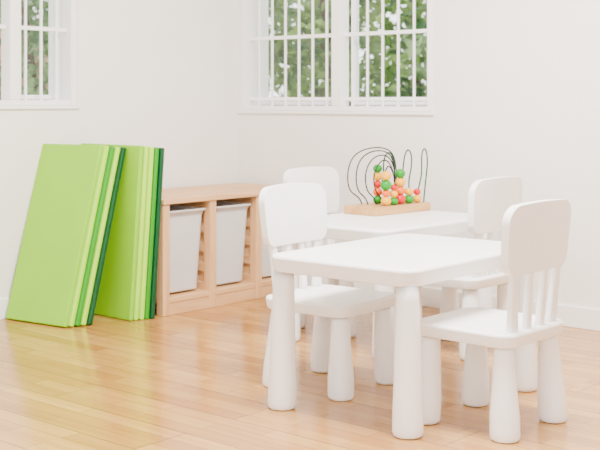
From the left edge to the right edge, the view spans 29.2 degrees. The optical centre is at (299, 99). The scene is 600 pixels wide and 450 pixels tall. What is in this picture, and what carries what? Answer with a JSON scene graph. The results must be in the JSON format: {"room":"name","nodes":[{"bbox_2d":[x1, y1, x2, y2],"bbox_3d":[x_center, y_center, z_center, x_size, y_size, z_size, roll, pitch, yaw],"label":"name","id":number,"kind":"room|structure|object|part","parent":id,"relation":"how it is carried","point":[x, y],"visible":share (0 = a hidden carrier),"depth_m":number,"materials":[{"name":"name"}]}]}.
{"room":"children's room","nodes":[
{"label":"children's room","id":0,"kind":"room"},
{"bbox_2d":[0,0,236,298],"bbox_3d":[-2.578,-0.415,3.747,0.220,2.750,7.020,0,0,41],"label":"wall","id":1,"kind":"structure","parent":0,"point":[151,73],"depth_m":5.65,"materials":[{"name":"paint"}]},
{"bbox_2d":[0,297,9,319],"bbox_3d":[-2.562,0.915,3.588,0.012,0.090,6.800,0,0,41],"label":"baseboard","id":2,"kind":"structure","parent":1,"relation":"attached to","point":[4,302],"depth_m":5.03,"materials":[{"name":"paint"}]},
{"bbox_2d":[0,0,66,99],"bbox_3d":[-1.488,-0.632,4.896,0.016,1.275,1.213,0,0,41],"label":"security bars","id":3,"kind":"object","parent":1,"relation":"attached to","point":[25,27],"visible":0.74,"depth_m":5.24,"materials":[{"name":"white paint"}]},
{"bbox_2d":[0,0,76,105],"bbox_3d":[-1.484,-0.632,4.892,0.070,1.315,1.283,0,0,41],"label":"frame","id":4,"kind":"object","parent":1,"relation":"attached to","point":[10,9],"visible":0.91,"depth_m":5.12,"materials":[{"name":"paint"}]},
{"bbox_2d":[21,0,58,99],"bbox_3d":[-1.535,-0.627,4.936,0.035,1.252,1.209,0,0,41],"label":"window","id":5,"kind":"structure","parent":1,"relation":"in","point":[29,97],"depth_m":5.38,"materials":[{"name":"paint"}]},
{"bbox_2d":[0,105,79,108],"bbox_3d":[-1.454,0.033,4.863,0.012,0.016,1.299,0,0,41],"label":"trim","id":6,"kind":"structure","parent":1,"relation":"attached to","point":[49,106],"depth_m":5.20,"materials":[{"name":"paint"}]},
{"bbox_2d":[0,297,599,449],"bbox_3d":[-0.087,1.010,1.582,6.820,0.100,7.020,0,0,41],"label":"floor","id":7,"kind":"structure","parent":0,"point":[192,380],"depth_m":3.71,"materials":[{"name":"laminate"}]},
{"bbox_2d":[6,144,125,326],"bbox_3d":[-1.026,0.578,5.052,0.410,0.761,0.331,0,0,33],"label":"mat","id":8,"kind":"object","parent":7,"relation":"on","point":[60,264],"visible":1,"depth_m":4.99,"materials":[{"name":"plastic"}]},
{"bbox_3d":[-1.051,0.579,5.041,0.360,0.758,0.240,0,0,33],"label":"panel","id":9,"kind":"part","parent":8,"relation":"part of","materials":[{"name":"plastic"}]},
{"bbox_3d":[-1.026,0.581,5.052,0.360,0.756,0.239,0,0,33],"label":"panel","id":10,"kind":"part","parent":8,"relation":"part of","materials":[{"name":"green plastic"}]},
{"bbox_3d":[-1.005,0.582,5.066,0.360,0.753,0.238,0,0,33],"label":"panel","id":11,"kind":"part","parent":8,"relation":"part of","materials":[{"name":"plastic"}]},
{"bbox_3d":[-0.980,0.584,5.078,0.360,0.750,0.237,0,0,33],"label":"panel","id":12,"kind":"part","parent":8,"relation":"part of","materials":[{"name":"green plastic"}]},
{"bbox_2d":[81,143,163,320],"bbox_3d":[-0.825,0.579,5.173,0.455,0.760,0.171,0,0,41],"label":"mat","id":13,"kind":"object","parent":7,"relation":"on","point":[127,289],"visible":0.63,"depth_m":5.04,"materials":[{"name":"plastic"}]},
{"bbox_3d":[-0.848,0.581,5.163,0.420,0.757,0.080,0,0,41],"label":"panel","id":14,"kind":"part","parent":13,"relation":"part of","materials":[{"name":"plastic"}]},
{"bbox_3d":[-0.825,0.582,5.173,0.420,0.754,0.080,0,0,41],"label":"panel","id":15,"kind":"part","parent":13,"relation":"part of","materials":[{"name":"plastic"}]},
{"bbox_3d":[-0.804,0.584,5.185,0.420,0.751,0.079,0,0,41],"label":"panel","id":16,"kind":"part","parent":13,"relation":"part of","materials":[{"name":"green plastic"}]},
{"bbox_3d":[-0.781,0.585,5.196,0.420,0.748,0.079,0,0,41],"label":"panel","id":17,"kind":"part","parent":13,"relation":"part of","materials":[{"name":"green plastic"}]},
{"bbox_2d":[156,183,281,316],"bbox_3d":[-0.470,0.700,5.595,0.478,0.520,0.953,0,0,41],"label":"storage shelf","id":18,"kind":"object","parent":7,"relation":"on","point":[213,252],"visible":0.6,"depth_m":5.36,"materials":[{"name":"brown wood"}]},
{"bbox_3d":[-0.309,0.933,5.455,0.024,0.054,0.865,0,0,41],"label":"rail","id":19,"kind":"part","parent":18,"relation":"part of","materials":[{"name":"brown wood"}]},
{"bbox_2d":[283,166,356,337],"bbox_3d":[0.168,0.625,4.872,0.373,0.670,0.353,0,0,41],"label":"chair","id":20,"kind":"object","parent":7,"relation":"on","point":[327,177],"visible":0.25,"depth_m":5.00,"materials":[{"name":"white plastic"}]},
{"bbox_3d":[-0.016,0.826,4.856,0.088,0.268,0.088,0,0,41],"label":"leg","id":21,"kind":"part","parent":20,"relation":"part of","materials":[{"name":"white plastic"}]},
{"bbox_3d":[0.048,0.392,4.976,0.053,0.204,0.345,0,0,41],"label":"backrest","id":22,"kind":"part","parent":20,"relation":"part of","materials":[{"name":"white plastic"}]},
{"bbox_3d":[0.158,0.826,5.056,0.088,0.268,0.088,0,0,41],"label":"leg","id":23,"kind":"part","parent":20,"relation":"part of","materials":[{"name":"white plastic"}]},
{"bbox_3d":[0.189,0.826,4.678,0.088,0.268,0.088,0,0,41],"label":"leg","id":24,"kind":"part","parent":20,"relation":"part of","materials":[{"name":"white plastic"}]},
{"bbox_2d":[259,183,395,401],"bbox_3d":[0.101,0.625,3.890,0.373,0.670,0.353,0,0,38],"label":"chair","id":25,"kind":"object","parent":7,"relation":"on","point":[290,213],"visible":0.82,"depth_m":3.88,"materials":[{"name":"white plastic"}]},
{"bbox_3d":[-0.082,0.826,3.865,0.088,0.268,0.088,0,0,38],"label":"leg","id":26,"kind":"part","parent":25,"relation":"part of","materials":[{"name":"white plastic"}]},
{"bbox_3d":[-0.025,0.392,3.988,0.053,0.204,0.345,0,0,38],"label":"backrest","id":27,"kind":"part","parent":25,"relation":"part of","materials":[{"name":"white plastic"}]},
{"bbox_3d":[0.081,0.826,4.073,0.088,0.268,0.088,0,0,38],"label":"leg","id":28,"kind":"part","parent":25,"relation":"part of","materials":[{"name":"white plastic"}]},
{"bbox_3d":[0.106,0.677,3.885,0.350,0.041,0.345,0,0,38],"label":"seat","id":29,"kind":"part","parent":25,"relation":"part of","materials":[{"name":"white plastic"}]},
{"bbox_3d":[0.131,0.826,3.698,0.088,0.268,0.088,0,0,38],"label":"leg","id":30,"kind":"part","parent":25,"relation":"part of","materials":[{"name":"white plastic"}]},
{"bbox_3d":[0.294,0.826,3.906,0.088,0.268,0.088,0,0,38],"label":"leg","id":31,"kind":"part","parent":25,"relation":"part of","materials":[{"name":"white plastic"}]},
{"bbox_2d":[282,210,492,357],"bbox_3d":[0.358,0.720,4.686,0.562,0.480,0.774,0,0,41],"label":"table","id":32,"kind":"object","parent":7,"relation":"on","point":[341,226],"visible":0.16,"depth_m":4.51,"materials":[{"name":"white plastic"}]},
{"bbox_3d":[-0.044,0.744,4.583,0.090,0.432,0.090,0,0,41],"label":"leg","id":33,"kind":"part","parent":32,"relation":"part of","materials":[{"name":"white plastic"}]},
{"bbox_3d":[0.312,0.744,4.274,0.090,0.432,0.090,0,0,41],"label":"leg","id":34,"kind":"part","parent":32,"relation":"part of","materials":[{"name":"white plastic"}]},
{"bbox_2d":[344,147,430,215],"bbox_3d":[0.379,0.341,4.931,0.180,0.277,0.394,0,0,44],"label":"toy","id":35,"kind":"object","parent":32,"relation":"on","point":[399,203],"visible":1,"depth_m":4.88,"materials":[{"name":"brown wood"}]},
{"bbox_3d":[0.761,0.744,4.790,0.090,0.432,0.090,0,0,41],"label":"leg","id":36,"kind":"part","parent":32,"relation":"part of","materials":[{"name":"white plastic"}]},
{"bbox_2d":[268,233,537,439],"bbox_3d":[0.344,0.720,3.700,0.562,0.480,0.774,0,0,40],"label":"table","id":37,"kind":"object","parent":7,"relation":"on","point":[406,262],"visible":0.84,"depth_m":3.52,"materials":[{"name":"white plastic"}]},
{"bbox_3d":[-0.056,0.744,3.586,0.090,0.432,0.090,0,0,40],"label":"leg","id":38,"kind":"part","parent":37,"relation":"part of","materials":[{"name":"white plastic"}]},
{"bbox_3d":[0.308,0.744,3.286,0.090,0.432,0.090,0,0,40],"label":"leg","id":39,"kind":"part","parent":37,"relation":"part of","materials":[{"name":"white plastic"}]},
{"bbox_3d":[0.743,0.744,3.814,0.090,0.432,0.090,0,0,40],"label":"leg","id":40,"kind":"part","parent":37,"relation":"part of","materials":[{"name":"white plastic"}]},
{"bbox_2d":[419,176,522,360],"bbox_3d":[0.622,0.625,4.438,0.373,0.670,0.353,0,0,41],"label":"chair","id":41,"kind":"object","parent":7,"relation":"on","point":[489,199],"visible":0.42,"depth_m":4.28,"materials":[{"name":"white plastic"}]},
{"bbox_3d":[0.427,0.826,4.431,0.088,0.268,0.088,0,0,41],"label":"leg","id":42,"kind":"part","parent":41,"relation":"part of","materials":[{"name":"white plastic"}]},
{"bbox_3d":[0.601,0.826,4.631,0.088,0.268,0.088,0,0,41],"label":"leg","id":43,"kind":"part","parent":41,"relation":"part of","materials":[{"name":"white plastic"}]},
{"bbox_3d":[0.617,0.677,4.442,0.350,0.041,0.345,0,0,41],"label":"seat","id":44,"kind":"part","parent":41,"relation":"part of","materials":[{"name":"white plastic"}]},
{"bbox_3d":[0.632,0.826,4.253,0.088,0.268,0.088,0,0,41],"label":"leg","id":45,"kind":"part","parent":41,"relation":"part of","materials":[{"name":"white plastic"}]},
{"bbox_3d":[0.743,0.392,4.333,0.053,0.204,0.345,0,0,41],"label":"backrest","id":46,"kind":"part","parent":41,"relation":"part of","materials":[{"name":"white plastic"}]},
{"bbox_3d":[0.806,0.826,4.453,0.088,0.268,0.088,0,0,41],"label":"leg","id":47,"kind":"part","parent":41,"relation":"part of","materials":[{"name":"white plastic"}]},
{"bbox_2d":[420,199,570,443],"bbox_3d":[0.572,0.625,3.432,0.373,0.670,0.353,0,0,42],"label":"chair","id":48,"kind":"object","parent":7,"relation":"on","point":[534,234],"visible":0.98,"depth_m":3.35,"materials":[{"name":"white plastic"}]},
{"bbox_3d":[0.377,0.826,3.429,0.088,0.268,0.088,0,0,42],"label":"leg","id":49,"kind":"part","parent":48,"relation":"part of","materials":[{"name":"white plastic"}]},
{"bbox_3d":[0.554,0.826,3.625,0.088,0.268,0.088,0,0,42],"label":"leg","id":50,"kind":"part","parent":48,"relation":"part of","materials":[{"name":"white plastic"}]},
{"bbox_3d":[0.566,0.677,3.436,0.350,0.041,0.345,0,0,42],"label":"seat","id":51,"kind":"part","parent":48,"relation":"part of","materials":[{"name":"white plastic"}]},
{"bbox_3d":[0.578,0.826,3.247,0.088,0.268,0.088,0,0,42],"label":"leg","id":52,"kind":"part","parent":48,"relation":"part of","materials":[{"name":"white plastic"}]},
{"bbox_3d":[0.690,0.392,3.325,0.053,0.204,0.345,0,0,42],"label":"backrest","id":53,"kind":"part","parent":48,"relation":"part of","materials":[{"name":"white plastic"}]},
{"bbox_3d":[0.756,0.826,3.444,0.088,0.268,0.088,0,0,42],"label":"leg","id":54,"kind":"part","parent":48,"relation":"part of","materials":[{"name":"white plastic"}]},
{"bbox_2d":[237,0,599,308],"bbox_3d":[2.226,-0.415,4.076,6.600,2.750,0.220,0,0,41],"label":"wall","id":55,"kind":"structure","parent":0,"point":[516,83],"depth_m":5.13,"materials":[{"name":"paint"}]},
{"bbox_2d":[238,110,433,114],"bbox_3d":[0.143,0.063,5.733,1.255,0.016,0.012,0,0,41],"label":"trim","id":56,"kind":"structure","parent":55,"relation":"attached to","point":[239,111],"depth_m":5.68,"materials":[{"name":"paint"}]},
{"bbox_2d":[241,0,432,111],"bbox_3d":[0.172,-0.618,5.763,1.237,1.345,0.070,0,0,41],"label":"frame","id":57,"kind":"object","parent":55,"relation":"attached to","point":[339,8],"visible":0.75,"depth_m":5.72,"materials":[{"name":"paint"}]},
{"bbox_2d":[250,0,426,105],"bbox_3d":[0.176,-0.618,5.767,1.167,1.305,0.016,0,0,41],"label":"security bars","id":58,"kind":"object","parent":55,"relation":"attached to","point":[398,31],"visible":0.79,"depth_m":5.80,"materials":[{"name":"white paint"}]},
{"bbox_2d":[257,0,426,105],"bbox_3d":[0.217,-0.612,5.813,1.163,1.282,0.035,0,0,41],"label":"window","id":59,"kind":"structure","parent":55,"relation":"in","point":[356,2],"depth_m":5.76,"materials":[{"name":"paint"}]},
{"bbox_2d":[307,276,599,330],"bbox_3d":[2.155,0.915,3.984,6.586,0.090,0.012,0,0,41],"label":"baseboard","id":60,"kind":"structure","parent":55,"relation":"attached to","point":[572,316],"depth_m":4.88,"materials":[{"name":"paint"}]},
{"label":"outside","id":61,"kind":"structure","parent":0,"visible":0},
{"bbox_3d":[-0.075,1.170,12.556,24.000,0.180,26.000,0,0,41],"label":"ground","id":62,"kind":"structure","parent":61,"visible":0},
{"bbox_2d":[0,0,47,99],"bbox_3d":[-2.209,-0.211,9.146,1.632,2.582,1.714,0,0,41],"label":"tree","id":63,"kind":"object","parent":62,"relation":"on","point":[32,35],"visible":0.13,"depth_m":9.12,"materials":[{"name":"green plant"}]},
{"bbox_2d":[0,31,47,97],"bbox_3d":[-6.998,-0.070,15.262,4.600,2.300,9.600,0,0,41],"label":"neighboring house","id":64,"kind":"structure","parent":62,"relation":"on","point":[36,63],"depth_m":15.96,"materials":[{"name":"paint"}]},
{"bbox_2d":[0,0,47,98],"bbox_3d":[-2.673,-0.709,11.196,2.585,3.578,2.532,0,0,41],"label":"tree","id":65,"kind":"object","parent":62,"relation":"on","point":[46,2],"visible":0.02,"depth_m":10.74,"materials":[{"name":"green plant"}]},
{"bbox_2d":[268,0,350,105],"bbox_3d":[-0.641,-0.724,11.161,2.932,3.608,2.127,0,0,16],"label":"tree","id":66,"kind":"object","parent":62,"relation":"on","point":[290,12],"visible":0.02,"depth_m":10.79,"materials":[{"name":"green plant"}]},
{"bbox_2d":[268,0,426,105],"bbox_3d":[0.159,-0.351,9.172,2.258,2.862,2.129,0,0,41],"label":"tree","id":67,"kind":"object","parent":62,"relation":"on","point":[319,5],"visible":0.17,"depth_m":8.85,"materials":[{"name":"green plant"}]},
{"bbox_2d":[269,0,426,105],"bbox_3d":[1.013,-0.705,11.858,3.030,3.598,3.239,0,0,41],"label":"tree","id":68,"kind":"object","parent":62,"relation":"on","point":[409,20],"visible":0.02,"depth_m":11.44,"materials":[{"name":"green plant"}]},
{"bbox_2d":[395,0,426,86],"bbox_3d":[1.956,-0.685,9.043,2.450,3.530,2.260,0,0,41],"label":"tree","id":69,"kind":"object","parent":62,"relation":"on","point":[420,69],"visible":0.03,"depth_m":8.91,"materials":[{"name":"green plant"}]}
]}

